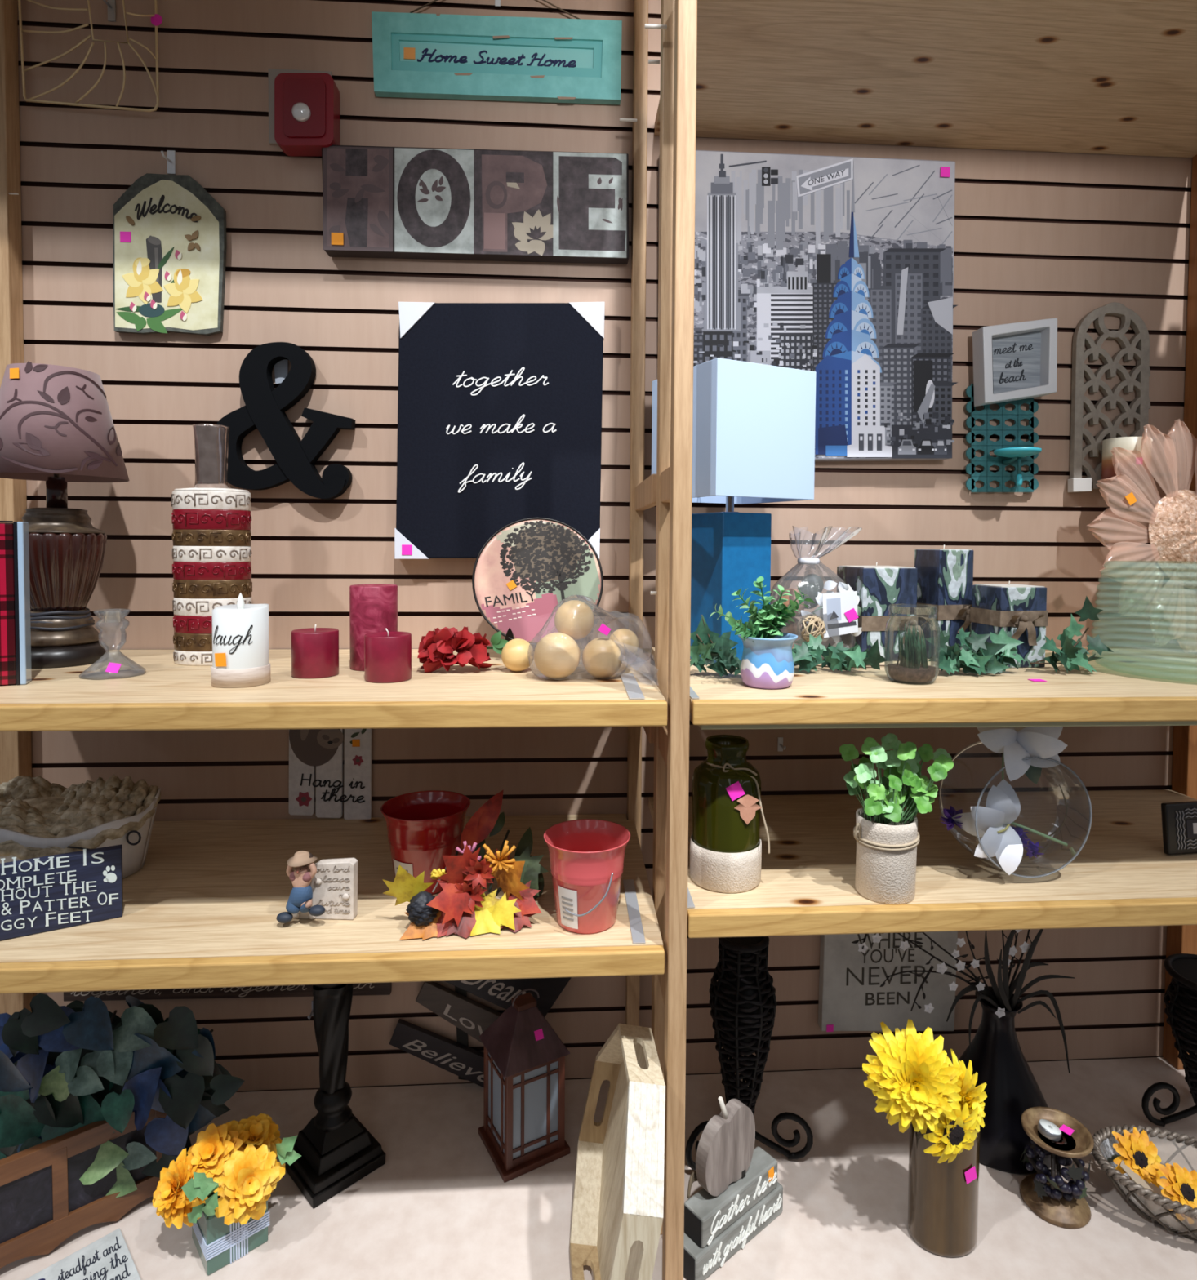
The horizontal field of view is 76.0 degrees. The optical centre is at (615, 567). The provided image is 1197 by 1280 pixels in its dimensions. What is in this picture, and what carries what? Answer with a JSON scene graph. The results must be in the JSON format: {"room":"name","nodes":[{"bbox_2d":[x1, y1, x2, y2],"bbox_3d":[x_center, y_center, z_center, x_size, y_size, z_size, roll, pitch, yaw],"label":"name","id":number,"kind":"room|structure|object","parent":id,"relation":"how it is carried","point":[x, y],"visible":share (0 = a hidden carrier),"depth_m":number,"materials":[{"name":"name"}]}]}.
{"room":"second-hand shop","nodes":[
{"label":"second-hand shop","id":0,"kind":"room"},
{"bbox_2d":[17,0,1191,1092],"bbox_3d":[0.088,-0.256,1.598,3.000,3.020,0.020,0,2,-4],"label":"wall","id":1,"kind":"structure","parent":0,"point":[1039,235],"depth_m":1.57,"materials":[{"name":"laminate"}]},
{"bbox_2d":[17,0,162,111],"bbox_3d":[-1.009,-1.095,1.458,0.268,0.421,0.035,0,2,-4],"label":"wall art","id":2,"kind":"object","parent":1,"relation":"attached to","point":[156,20],"visible":1,"depth_m":1.47,"materials":[{"name":"beige paint"}]},
{"bbox_2d":[102,0,115,22],"bbox_3d":[-0.978,-1.086,1.469,0.014,0.050,0.039,0,2,-4],"label":"hook","id":3,"kind":"object","parent":1,"relation":"attached to","point":[111,4],"visible":1,"depth_m":1.49,"materials":[{"name":"grey paint"}]},
{"bbox_2d":[160,150,175,174],"bbox_3d":[-0.872,-0.795,1.486,0.015,0.045,0.039,0,2,-4],"label":"hook","id":4,"kind":"object","parent":1,"relation":"attached to","point":[171,158],"visible":1,"depth_m":1.50,"materials":[{"name":"white paint"}]},
{"bbox_2d":[112,173,226,335],"bbox_3d":[-0.876,-0.614,1.503,0.211,0.308,0.014,0,2,-4],"label":"plaque","id":5,"kind":"object","parent":1,"relation":"attached to","point":[169,254],"visible":1,"depth_m":1.50,"materials":[{"name":"grey paint"}]},
{"bbox_2d":[63,982,391,1001],"bbox_3d":[-0.783,0.797,1.556,0.646,0.159,0.016,0,2,-4],"label":"sign","id":6,"kind":"object","parent":1,"relation":"attached to","point":[366,988],"visible":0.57,"depth_m":1.55,"materials":[{"name":"black wood"}]},
{"bbox_2d":[216,342,355,499],"bbox_3d":[-0.661,-0.290,1.519,0.276,0.305,0.032,0,2,-4],"label":"ampersand decoration","id":7,"kind":"object","parent":1,"relation":"attached to","point":[265,407],"visible":0.98,"depth_m":1.51,"materials":[{"name":"black paint"}]},
{"bbox_2d":[267,68,339,155],"bbox_3d":[-0.614,-0.896,1.487,0.138,0.168,0.064,0,2,-4],"label":"fire alarm","id":8,"kind":"object","parent":1,"relation":"attached to","point":[304,105],"visible":0.98,"depth_m":1.47,"materials":[{"name":"red plastic"}]},
{"bbox_2d":[321,145,628,264],"bbox_3d":[-0.274,-0.722,1.525,0.600,0.210,0.039,0,2,-4],"label":"hope sign","id":9,"kind":"object","parent":1,"relation":"attached to","point":[380,202],"visible":1,"depth_m":1.51,"materials":[{"name":"black paint"}]},
{"bbox_2d":[371,0,622,104],"bbox_3d":[-0.234,-1.059,1.525,0.492,0.248,0.019,0,2,-4],"label":"wooden sign","id":10,"kind":"object","parent":1,"relation":"attached to","point":[437,55],"visible":1,"depth_m":1.52,"materials":[{"name":"teal paint"}]},
{"bbox_2d":[494,0,500,7],"bbox_3d":[-0.236,-1.140,1.516,0.011,0.034,0.039,0,2,-4],"label":"hook","id":11,"kind":"object","parent":1,"relation":"attached to","point":[497,2],"visible":1,"depth_m":1.53,"materials":[{"name":"white paint"}]},
{"bbox_2d":[394,302,604,559],"bbox_3d":[-0.233,-0.275,1.544,0.414,0.516,0.040,0,2,-4],"label":"wall sign","id":12,"kind":"object","parent":1,"relation":"attached to","point":[500,404],"visible":1,"depth_m":1.53,"materials":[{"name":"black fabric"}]},
{"bbox_2d":[0,1057,1196,1279],"bbox_3d":[0.053,1.111,1.254,2.840,0.030,0.752,0,2,-4],"label":"shelf","id":13,"kind":"object","parent":1,"relation":"attached to","point":[439,1206],"visible":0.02,"depth_m":1.31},
{"bbox_2d":[0,0,35,1015],"bbox_3d":[-1.174,-0.297,1.483,0.066,2.750,0.038,0,2,-4],"label":"upright","id":14,"kind":"object","parent":13,"relation":"on","point":[15,757],"visible":0.42,"depth_m":1.47,"materials":[{"name":"brown wood"}]},
{"bbox_2d":[24,1228,141,1279],"bbox_3d":[-0.817,1.089,1.164,0.130,0.008,0.138,2,3,44],"label":"sign","id":15,"kind":"object","parent":13,"relation":"on","point":[108,1257],"visible":1,"depth_m":1.19,"materials":[{"name":"white wood"}]},
{"bbox_2d":[0,1109,166,1268],"bbox_3d":[-0.907,1.002,1.219,0.370,0.168,0.027,-1,3,-40],"label":"planter box","id":16,"kind":"object","parent":13,"relation":"on","point":[44,1202],"visible":0.65,"depth_m":1.22,"materials":[{"name":"brown wood"}]},
{"bbox_2d":[0,993,244,1197],"bbox_3d":[-0.892,0.887,1.318,0.540,0.391,0.188,0,2,-4],"label":"artificial plant","id":17,"kind":"object","parent":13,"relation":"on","point":[64,1069],"visible":0.84,"depth_m":1.26,"materials":[{"name":"green plant"}]},
{"bbox_2d":[191,1191,269,1275],"bbox_3d":[-0.627,1.046,1.243,0.093,0.092,0.092,-1,3,-43],"label":"planter","id":18,"kind":"object","parent":13,"relation":"on","point":[218,1244],"visible":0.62,"depth_m":1.20,"materials":[{"name":"green paint"}]},
{"bbox_2d":[151,1148,211,1229],"bbox_3d":[-0.674,0.978,1.208,0.104,0.098,0.089,0,2,-4],"label":"flower","id":19,"kind":"object","parent":18,"relation":"in","point":[171,1202],"visible":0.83,"depth_m":1.18,"materials":[{"name":"yellow"}]},
{"bbox_2d":[186,1120,249,1178],"bbox_3d":[-0.648,0.959,1.238,0.092,0.108,0.088,0,2,-4],"label":"flower","id":20,"kind":"object","parent":18,"relation":"in","point":[221,1140],"visible":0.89,"depth_m":1.23,"materials":[{"name":"yellow plant"}]},
{"bbox_2d":[181,1135,301,1222],"bbox_3d":[-0.598,0.961,1.214,0.082,0.112,0.165,2,3,43],"label":"leaf","id":21,"kind":"object","parent":20,"relation":"attached to","point":[201,1186],"visible":0.95,"depth_m":1.16,"materials":[{"name":"green paint"}]},
{"bbox_2d":[212,1143,285,1225],"bbox_3d":[-0.583,0.975,1.209,0.105,0.107,0.086,0,2,-4],"label":"flower","id":22,"kind":"object","parent":18,"relation":"in","point":[247,1180],"visible":1,"depth_m":1.20,"materials":[{"name":"yellow"}]},
{"bbox_2d":[237,1113,281,1156],"bbox_3d":[-0.611,0.970,1.285,0.096,0.086,0.097,0,2,-4],"label":"flower","id":23,"kind":"object","parent":18,"relation":"in","point":[262,1130],"visible":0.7,"depth_m":1.28,"materials":[{"name":"yellow"}]},
{"bbox_2d":[284,983,385,1208],"bbox_3d":[-0.514,0.885,1.390,0.136,0.404,0.136,2,3,44],"label":"candlestick","id":24,"kind":"object","parent":13,"relation":"on","point":[336,1150],"visible":0.92,"depth_m":1.36,"materials":[{"name":"black wood"}]},
{"bbox_2d":[313,983,343,988],"bbox_3d":[-0.513,0.713,1.384,0.108,0.059,0.108,2,3,44],"label":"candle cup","id":25,"kind":"object","parent":24,"relation":"on","point":[322,986],"depth_m":1.35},
{"bbox_2d":[389,977,571,1087],"bbox_3d":[-0.272,0.906,1.587,0.389,0.344,0.026,0,2,-4],"label":"sign","id":26,"kind":"object","parent":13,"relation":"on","point":[470,1017],"visible":0.63,"depth_m":1.58,"materials":[{"name":"black wood"}]},
{"bbox_2d":[478,988,569,1182],"bbox_3d":[-0.174,0.937,1.443,0.132,0.302,0.132,-1,2,-30],"label":"lantern","id":27,"kind":"object","parent":13,"relation":"on","point":[522,1131],"visible":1,"depth_m":1.41,"materials":[{"name":"brown metal"}]},
{"bbox_2d":[568,1023,665,1279],"bbox_3d":[-0.003,0.899,1.135,0.130,0.393,0.380,0,2,-4],"label":"wooden tray","id":28,"kind":"object","parent":13,"relation":"on","point":[618,1206],"visible":1,"depth_m":1.15,"materials":[{"name":"brown wood"}]},
{"bbox_2d":[619,0,697,1279],"bbox_3d":[0.055,-0.281,1.315,0.060,2.750,0.534,0,2,-6],"label":"upright","id":29,"kind":"object","parent":13,"relation":"on","point":[670,489],"visible":0.73,"depth_m":1.10,"materials":[{"name":"brown wood"}]},
{"bbox_2d":[0,813,664,994],"bbox_3d":[-0.537,0.542,1.305,1.180,0.040,0.530,0,2,-4],"label":"shelf","id":30,"kind":"object","parent":29,"relation":"attached to","point":[206,900],"visible":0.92,"depth_m":1.12,"materials":[{"name":"brown wood"}]},
{"bbox_2d":[0,844,123,940],"bbox_3d":[-0.901,0.472,1.085,0.340,0.118,0.019,-1,2,-29],"label":"wooden sign","id":31,"kind":"object","parent":30,"relation":"on","point":[38,895],"visible":1,"depth_m":1.12,"materials":[{"name":"blue wood"}]},
{"bbox_2d":[0,773,160,878],"bbox_3d":[-0.984,0.439,1.302,0.380,0.162,0.247,0,2,-8],"label":"woven basket","id":32,"kind":"object","parent":30,"relation":"on","point":[39,817],"visible":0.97,"depth_m":1.27,"materials":[{"name":"grey paint"}]},
{"bbox_2d":[275,850,357,923],"bbox_3d":[-0.450,0.479,1.149,0.107,0.108,0.054,1,2,2],"label":"figurine","id":33,"kind":"object","parent":30,"relation":"on","point":[327,889],"visible":1,"depth_m":1.16,"materials":[{"name":"beige ceramic"}]},
{"bbox_2d":[288,728,372,819],"bbox_3d":[-0.581,0.354,1.557,0.166,0.324,0.012,0,2,-4],"label":"sign","id":34,"kind":"object","parent":30,"relation":"on","point":[308,748],"visible":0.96,"depth_m":1.56,"materials":[{"name":"grey paint"}]},
{"bbox_2d":[380,790,470,893],"bbox_3d":[-0.318,0.462,1.283,0.146,0.132,0.146,0,2,-4],"label":"metal bucket","id":35,"kind":"object","parent":30,"relation":"on","point":[423,827],"visible":0.77,"depth_m":1.24,"materials":[{"name":"red paint"}]},
{"bbox_2d":[382,789,548,940],"bbox_3d":[-0.227,0.449,1.179,0.246,0.166,0.158,0,2,-4],"label":"bouquet","id":36,"kind":"object","parent":30,"relation":"on","point":[465,911],"visible":1,"depth_m":1.14,"materials":[{"name":"orange paint"}]},
{"bbox_2d":[543,818,630,933],"bbox_3d":[-0.044,0.470,1.164,0.132,0.130,0.132,0,2,-4],"label":"metal bucket","id":37,"kind":"object","parent":30,"relation":"on","point":[587,855],"visible":1,"depth_m":1.12,"materials":[{"name":"red paint"}]},
{"bbox_2d":[0,648,666,731],"bbox_3d":[-0.535,0.191,1.293,1.181,0.036,0.530,0,2,-4],"label":"shelf","id":38,"kind":"object","parent":29,"relation":"attached to","point":[169,695],"visible":0.86,"depth_m":1.07,"materials":[{"name":"brown wood"}]},
{"bbox_2d":[0,520,31,684],"bbox_3d":[-0.977,0.053,1.133,0.172,0.247,0.034,-1,2,-26],"label":"book","id":39,"kind":"object","parent":38,"relation":"on","point":[15,593],"visible":1,"depth_m":1.15,"materials":[{"name":"red paper"}]},
{"bbox_2d":[0,361,128,668],"bbox_3d":[-0.992,-0.090,1.359,0.218,0.518,0.219,-1,2,-36],"label":"table lamp","id":40,"kind":"object","parent":38,"relation":"on","point":[57,428],"visible":0.87,"depth_m":1.31,"materials":[{"name":"pink fabric"}]},
{"bbox_2d":[79,608,145,679],"bbox_3d":[-0.818,0.121,1.244,0.090,0.106,0.090,1,2,19],"label":"glass candlestick","id":41,"kind":"object","parent":38,"relation":"on","point":[113,660],"visible":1,"depth_m":1.25,"materials":[{"name":"clear glass"}]},
{"bbox_2d":[171,423,252,665],"bbox_3d":[-0.724,-0.042,1.373,0.134,0.424,0.083,0,2,-1],"label":"bottle vase","id":42,"kind":"object","parent":38,"relation":"on","point":[211,549],"visible":0.84,"depth_m":1.34,"materials":[{"name":"ceramic"}]},
{"bbox_2d":[210,592,270,688],"bbox_3d":[-0.579,0.108,1.183,0.083,0.140,0.084,0,2,-4],"label":"candle","id":43,"kind":"object","parent":38,"relation":"on","point":[240,630],"visible":1,"depth_m":1.15,"materials":[{"name":"white wax"}]},
{"bbox_2d":[290,624,338,678],"bbox_3d":[-0.494,0.135,1.259,0.073,0.083,0.073,0,2,-4],"label":"pillar candle","id":44,"kind":"object","parent":38,"relation":"on","point":[314,651],"visible":1,"depth_m":1.23,"materials":[{"name":"red wax"}]},
{"bbox_2d":[349,583,397,671],"bbox_3d":[-0.422,0.102,1.335,0.080,0.144,0.080,0,2,-4],"label":"pillar candle","id":45,"kind":"object","parent":38,"relation":"on","point":[373,607],"visible":0.82,"depth_m":1.30,"materials":[{"name":"wax"}]},
{"bbox_2d":[364,628,411,683],"bbox_3d":[-0.365,0.137,1.226,0.072,0.082,0.072,0,2,-4],"label":"pillar candle","id":46,"kind":"object","parent":38,"relation":"on","point":[387,655],"visible":1,"depth_m":1.20,"materials":[{"name":"red wax"}]},
{"bbox_2d":[417,626,508,672],"bbox_3d":[-0.250,0.137,1.310,0.175,0.077,0.082,0,2,-14],"label":"flower","id":47,"kind":"object","parent":38,"relation":"on","point":[436,649],"visible":0.99,"depth_m":1.29,"materials":[{"name":"red fabric"}]},
{"bbox_2d":[505,627,513,640],"bbox_3d":[-0.151,0.119,1.470,0.151,0.101,0.095,0,2,-4],"label":"easel","id":48,"kind":"object","parent":38,"relation":"on","point":[508,633],"visible":0.02,"depth_m":1.42,"materials":[{"name":"black paint"}]},
{"bbox_2d":[471,517,603,643],"bbox_3d":[-0.147,0.024,1.453,0.248,0.241,0.064,0,2,-7],"label":"decorative plate","id":49,"kind":"object","parent":48,"relation":"on","point":[528,566],"visible":0.94,"depth_m":1.46,"materials":[{"name":"ceramic"}]},
{"bbox_2d":[501,638,529,671],"bbox_3d":[-0.168,0.149,1.307,0.056,0.056,0.056,0,2,-4],"label":"ball","id":50,"kind":"object","parent":38,"relation":"on","point":[514,652],"visible":0.87,"depth_m":1.29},
{"bbox_2d":[527,595,657,679],"bbox_3d":[-0.037,0.109,1.318,0.221,0.132,0.320,0,2,-4],"label":"plastic bag","id":51,"kind":"object","parent":38,"relation":"on","point":[637,661],"visible":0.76,"depth_m":1.29,"materials":[{"name":"clear plastic"}]},
{"bbox_2d":[533,632,580,678],"bbox_3d":[-0.096,0.142,1.240,0.075,0.075,0.075,0,2,-4],"label":"ball","id":52,"kind":"object","parent":51,"relation":"in","point":[556,655],"visible":1,"depth_m":1.21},
{"bbox_2d":[554,600,594,639],"bbox_3d":[-0.069,0.087,1.269,0.066,0.066,0.066,0,2,-4],"label":"ball","id":53,"kind":"object","parent":51,"relation":"in","point":[575,619],"visible":0.87,"depth_m":1.25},
{"bbox_2d":[582,637,622,677],"bbox_3d":[-0.023,0.147,1.250,0.066,0.066,0.066,0,2,-4],"label":"ball","id":54,"kind":"object","parent":51,"relation":"in","point":[601,657],"visible":1,"depth_m":1.23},
{"bbox_2d":[608,628,638,653],"bbox_3d":[0.014,0.144,1.447,0.058,0.058,0.058,0,2,-4],"label":"ball","id":55,"kind":"object","parent":51,"relation":"in","point":[629,639],"visible":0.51,"depth_m":1.43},
{"bbox_2d":[683,1096,782,1279],"bbox_3d":[0.188,0.974,1.249,0.214,0.246,0.057,-1,3,-40],"label":"block sign","id":56,"kind":"object","parent":13,"relation":"on","point":[741,1194],"visible":0.99,"depth_m":1.23,"materials":[{"name":"black paint"}]},
{"bbox_2d":[684,936,813,1170],"bbox_3d":[0.262,0.885,1.417,0.198,0.409,0.229,1,2,26],"label":"urn","id":57,"kind":"object","parent":13,"relation":"on","point":[743,1002],"visible":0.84,"depth_m":1.39,"materials":[{"name":"black wicker"}]},
{"bbox_2d":[906,1122,980,1257],"bbox_3d":[0.539,0.983,1.260,0.110,0.234,0.091,0,2,-4],"label":"bronze vase","id":58,"kind":"object","parent":13,"relation":"on","point":[943,1197],"visible":0.72,"depth_m":1.22,"materials":[{"name":"brown metal"}]},
{"bbox_2d":[862,1018,962,1133],"bbox_3d":[0.465,0.898,1.196,0.155,0.347,0.129,0,2,-4],"label":"chrysanthemum","id":59,"kind":"object","parent":58,"relation":"in","point":[912,1080],"visible":0.99,"depth_m":1.17,"materials":[{"name":"yellow"}]},
{"bbox_2d":[923,1102,978,1163],"bbox_3d":[0.528,0.939,1.199,0.060,0.245,0.126,2,2,37],"label":"sunflower","id":60,"kind":"object","parent":58,"relation":"in","point":[952,1137],"visible":0.87,"depth_m":1.17,"materials":[{"name":"yellow"}]},
{"bbox_2d":[946,1048,986,1132],"bbox_3d":[0.539,0.931,1.228,0.111,0.281,0.085,0,2,-4],"label":"chrysanthemum","id":61,"kind":"object","parent":58,"relation":"in","point":[973,1096],"visible":0.39,"depth_m":1.21,"materials":[{"name":"yellow"}]},
{"bbox_2d":[957,986,1050,1174],"bbox_3d":[0.739,0.964,1.487,0.221,0.260,0.221,0,2,-4],"label":"floor vase","id":62,"kind":"object","parent":13,"relation":"on","point":[1011,1088],"visible":0.63,"depth_m":1.43,"materials":[{"name":"black ceramic"}]},
{"bbox_2d":[850,928,1075,1073],"bbox_3d":[0.659,0.799,1.451,0.428,0.314,0.090,0,2,-9],"label":"branches","id":63,"kind":"object","parent":62,"relation":"in","point":[1003,993],"visible":0.89,"depth_m":1.45,"materials":[{"name":"black paint"}]},
{"bbox_2d":[1019,1106,1093,1229],"bbox_3d":[0.757,1.034,1.322,0.109,0.131,0.125,2,2,37],"label":"candle holder","id":64,"kind":"object","parent":13,"relation":"on","point":[1060,1203],"visible":0.94,"depth_m":1.30,"materials":[{"name":"black paint"}]},
{"bbox_2d":[1036,1119,1062,1142],"bbox_3d":[0.750,0.973,1.326,0.037,0.021,0.036,0,2,2],"label":"tealight","id":65,"kind":"object","parent":64,"relation":"on","point":[1047,1129],"visible":1,"depth_m":1.32,"materials":[{"name":"white wax"}]},
{"bbox_2d":[1091,1124,1196,1239],"bbox_3d":[0.960,1.056,1.292,0.283,0.090,0.196,1,2,20],"label":"basket","id":66,"kind":"object","parent":13,"relation":"on","point":[1144,1197],"visible":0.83,"depth_m":1.30,"materials":[{"name":"beige paint"}]},
{"bbox_2d":[1111,1127,1163,1187],"bbox_3d":[0.900,1.025,1.329,0.087,0.074,0.064,0,2,-4],"label":"sunflower","id":67,"kind":"object","parent":66,"relation":"in","point":[1139,1153],"visible":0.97,"depth_m":1.32,"materials":[{"name":"yellow"}]},
{"bbox_2d":[1155,1162,1196,1224],"bbox_3d":[0.934,1.031,1.266,0.084,0.068,0.065,0,2,-4],"label":"sunflower","id":68,"kind":"object","parent":66,"relation":"in","point":[1180,1184],"visible":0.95,"depth_m":1.26,"materials":[{"name":"yellow"}]},
{"bbox_2d":[1141,953,1196,1126],"bbox_3d":[1.162,0.941,1.528,0.237,0.300,0.200,1,2,16],"label":"urn","id":69,"kind":"object","parent":13,"relation":"on","point":[1180,1011],"visible":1,"depth_m":1.50,"materials":[{"name":"black paint"}]},
{"bbox_2d":[1162,155,1196,1070],"bbox_3d":[1.265,0.100,1.408,0.042,2.000,0.533,0,2,-4],"label":"upright","id":70,"kind":"object","parent":13,"relation":"on","point":[1182,939],"visible":0.49,"depth_m":1.64,"materials":[{"name":"brown wood"}]},
{"bbox_2d":[648,789,1196,937],"bbox_3d":[0.661,0.500,1.382,1.154,0.035,0.530,0,2,-4],"label":"shelf","id":71,"kind":"object","parent":70,"relation":"attached to","point":[1122,875],"visible":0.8,"depth_m":1.20,"materials":[{"name":"brown wood"}]},
{"bbox_2d":[689,734,769,893],"bbox_3d":[0.173,0.378,1.200,0.113,0.220,0.111,0,2,-4],"label":"glass bottle","id":72,"kind":"object","parent":71,"relation":"on","point":[726,843],"visible":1,"depth_m":1.16,"materials":[{"name":"green glass"}]},
{"bbox_2d":[839,733,953,904],"bbox_3d":[0.426,0.369,1.154,0.186,0.243,0.094,0,2,-4],"label":"plant","id":73,"kind":"object","parent":71,"relation":"on","point":[886,834],"visible":1,"depth_m":1.13,"materials":[{"name":"green plant"}]},
{"bbox_2d":[937,741,1092,878],"bbox_3d":[0.641,0.385,1.246,0.205,0.203,0.125,0,2,-5],"label":"glass bowl","id":74,"kind":"object","parent":71,"relation":"on","point":[1073,823],"visible":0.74,"depth_m":1.24,"materials":[{"name":"clear glass"}]},
{"bbox_2d":[939,726,1067,875],"bbox_3d":[0.625,0.352,1.214,0.194,0.240,0.110,0,2,-5],"label":"lily arrangement","id":75,"kind":"object","parent":74,"relation":"in","point":[1002,806],"visible":0.96,"depth_m":1.19,"materials":[{"name":"white fabric"}]},
{"bbox_2d":[1160,800,1196,854],"bbox_3d":[1.018,0.448,1.325,0.160,0.086,0.022,0,2,-10],"label":"picture frame","id":76,"kind":"object","parent":71,"relation":"on","point":[1179,820],"visible":1,"depth_m":1.31,"materials":[{"name":"black paint"}]},
{"bbox_2d":[651,646,1196,729],"bbox_3d":[0.664,0.202,1.371,1.151,0.049,0.530,0,2,-4],"label":"shelf","id":77,"kind":"object","parent":70,"relation":"attached to","point":[1131,686],"visible":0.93,"depth_m":1.13,"materials":[{"name":"brown wood"}]},
{"bbox_2d":[651,357,816,663],"bbox_3d":[0.210,-0.089,1.415,0.213,0.524,0.213,-1,2,-28],"label":"table lamp","id":78,"kind":"object","parent":77,"relation":"on","point":[753,424],"visible":0.73,"depth_m":1.34,"materials":[{"name":"blue"}]},
{"bbox_2d":[709,576,815,688],"bbox_3d":[0.233,0.098,1.192,0.159,0.171,0.092,0,2,-25],"label":"pot","id":79,"kind":"object","parent":77,"relation":"on","point":[766,662],"visible":1,"depth_m":1.17,"materials":[{"name":"ceramic"}]},
{"bbox_2d":[769,525,862,656],"bbox_3d":[0.378,0.045,1.463,0.184,0.249,0.142,0,2,-4],"label":"bag","id":80,"kind":"object","parent":77,"relation":"on","point":[837,613],"visible":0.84,"depth_m":1.43,"materials":[{"name":"clear plastic"}]},
{"bbox_2d":[836,562,928,661],"bbox_3d":[0.513,0.082,1.476,0.134,0.184,0.123,0,2,-12],"label":"pillar candle","id":81,"kind":"object","parent":77,"relation":"on","point":[877,587],"visible":0.66,"depth_m":1.43,"materials":[{"name":"blue wax"}]},
{"bbox_2d":[838,565,915,568],"bbox_3d":[0.503,-0.002,1.481,0.107,0.002,0.095,0,2,-12],"label":"candle","id":82,"kind":"object","parent":81,"relation":"on","point":[839,566],"depth_m":1.46,"materials":[{"name":"white wax"}]},
{"bbox_2d":[689,595,1113,676],"bbox_3d":[0.485,0.113,1.329,0.757,0.130,0.145,0,2,-4],"label":"ivy garland","id":83,"kind":"object","parent":77,"relation":"on","point":[981,655],"visible":0.86,"depth_m":1.30,"materials":[{"name":"green plant"}]},
{"bbox_2d":[884,604,940,684],"bbox_3d":[0.478,0.122,1.239,0.084,0.122,0.084,0,2,-4],"label":"glass jar","id":84,"kind":"object","parent":77,"relation":"on","point":[909,670],"visible":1,"depth_m":1.23,"materials":[{"name":"clear glass"}]},
{"bbox_2d":[914,544,973,658],"bbox_3d":[0.646,0.065,1.484,0.101,0.219,0.093,0,2,-18],"label":"pillar candle","id":85,"kind":"object","parent":77,"relation":"on","point":[944,575],"visible":0.63,"depth_m":1.46,"materials":[{"name":"blue wax"}]},
{"bbox_2d":[916,548,971,550],"bbox_3d":[0.636,-0.035,1.486,0.073,0.002,0.065,0,2,-18],"label":"candle","id":86,"kind":"object","parent":85,"relation":"on","point":[917,548],"depth_m":1.47,"materials":[{"name":"white wax"}]},
{"bbox_2d":[969,581,1048,667],"bbox_3d":[0.724,0.101,1.404,0.095,0.154,0.104,0,2,-10],"label":"pillar candle","id":87,"kind":"object","parent":77,"relation":"on","point":[1020,610],"visible":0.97,"depth_m":1.38,"materials":[{"name":"blue wax"}]},
{"bbox_2d":[974,583,1044,587],"bbox_3d":[0.723,0.033,1.411,0.086,0.002,0.077,0,2,-10],"label":"candle","id":88,"kind":"object","parent":87,"relation":"on","point":[1005,585],"depth_m":1.40,"materials":[{"name":"white wax"}]},
{"bbox_2d":[1124,489,1196,589],"bbox_3d":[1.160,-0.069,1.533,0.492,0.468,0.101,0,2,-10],"label":"flower center","id":89,"kind":"object","parent":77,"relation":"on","point":[1172,524],"visible":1,"depth_m":1.52,"materials":[{"name":"beige"}]},
{"bbox_2d":[654,0,1196,157],"bbox_3d":[0.671,-0.881,1.334,1.154,0.023,0.531,0,2,-4],"label":"shelf","id":90,"kind":"object","parent":70,"relation":"attached to","point":[1101,77],"visible":0.88,"depth_m":1.35,"materials":[{"name":"brown wood"}]},
{"bbox_2d":[777,737,786,751],"bbox_3d":[0.349,0.375,1.607,0.011,0.030,0.039,0,2,-4],"label":"hook","id":91,"kind":"object","parent":1,"relation":"attached to","point":[780,740],"visible":1,"depth_m":1.62,"materials":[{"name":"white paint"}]},
{"bbox_2d":[657,150,958,461],"bbox_3d":[0.395,-0.525,1.573,0.622,0.620,0.043,0,2,-4],"label":"canvas","id":92,"kind":"object","parent":1,"relation":"attached to","point":[840,269],"visible":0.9,"depth_m":1.56,"materials":[{"name":"grey fabric"}]},
{"bbox_2d":[817,931,957,1031],"bbox_3d":[0.584,0.807,1.639,0.296,0.372,0.028,0,2,-4],"label":"canvas","id":93,"kind":"object","parent":1,"relation":"attached to","point":[851,997],"visible":0.66,"depth_m":1.63,"materials":[{"name":"grey fabric"}]},
{"bbox_2d":[965,383,1041,492],"bbox_3d":[0.819,-0.273,1.577,0.163,0.230,0.092,0,2,-4],"label":"sconce","id":94,"kind":"object","parent":1,"relation":"attached to","point":[1013,453],"visible":0.88,"depth_m":1.62,"materials":[{"name":"teal paint"}]},
{"bbox_2d":[972,317,1057,406],"bbox_3d":[0.824,-0.424,1.586,0.161,0.176,0.044,0,2,-4],"label":"box sign","id":95,"kind":"object","parent":1,"relation":"attached to","point":[1016,361],"visible":1,"depth_m":1.59,"materials":[{"name":"white paint"}]},
{"bbox_2d":[1067,302,1151,492],"bbox_3d":[1.060,-0.360,1.599,0.177,0.402,0.089,0,2,-4],"label":"sconce","id":96,"kind":"object","parent":1,"relation":"attached to","point":[1137,411],"visible":0.81,"depth_m":1.63,"materials":[{"name":"grey wood"}]},
{"bbox_2d":[1100,481,1151,487],"bbox_3d":[1.063,-0.172,1.599,0.096,0.008,0.075,0,2,-4],"label":"shelf","id":97,"kind":"object","parent":96,"relation":"attached to","point":[1123,484],"depth_m":1.57,"materials":[{"name":"grey wood"}]},
{"bbox_2d":[1101,436,1151,483],"bbox_3d":[1.063,-0.222,1.596,0.086,0.091,0.088,0,2,-4],"label":"pillar candle","id":98,"kind":"object","parent":96,"relation":"on","point":[1124,459],"visible":0.92,"depth_m":1.56,"materials":[{"name":"wax"}]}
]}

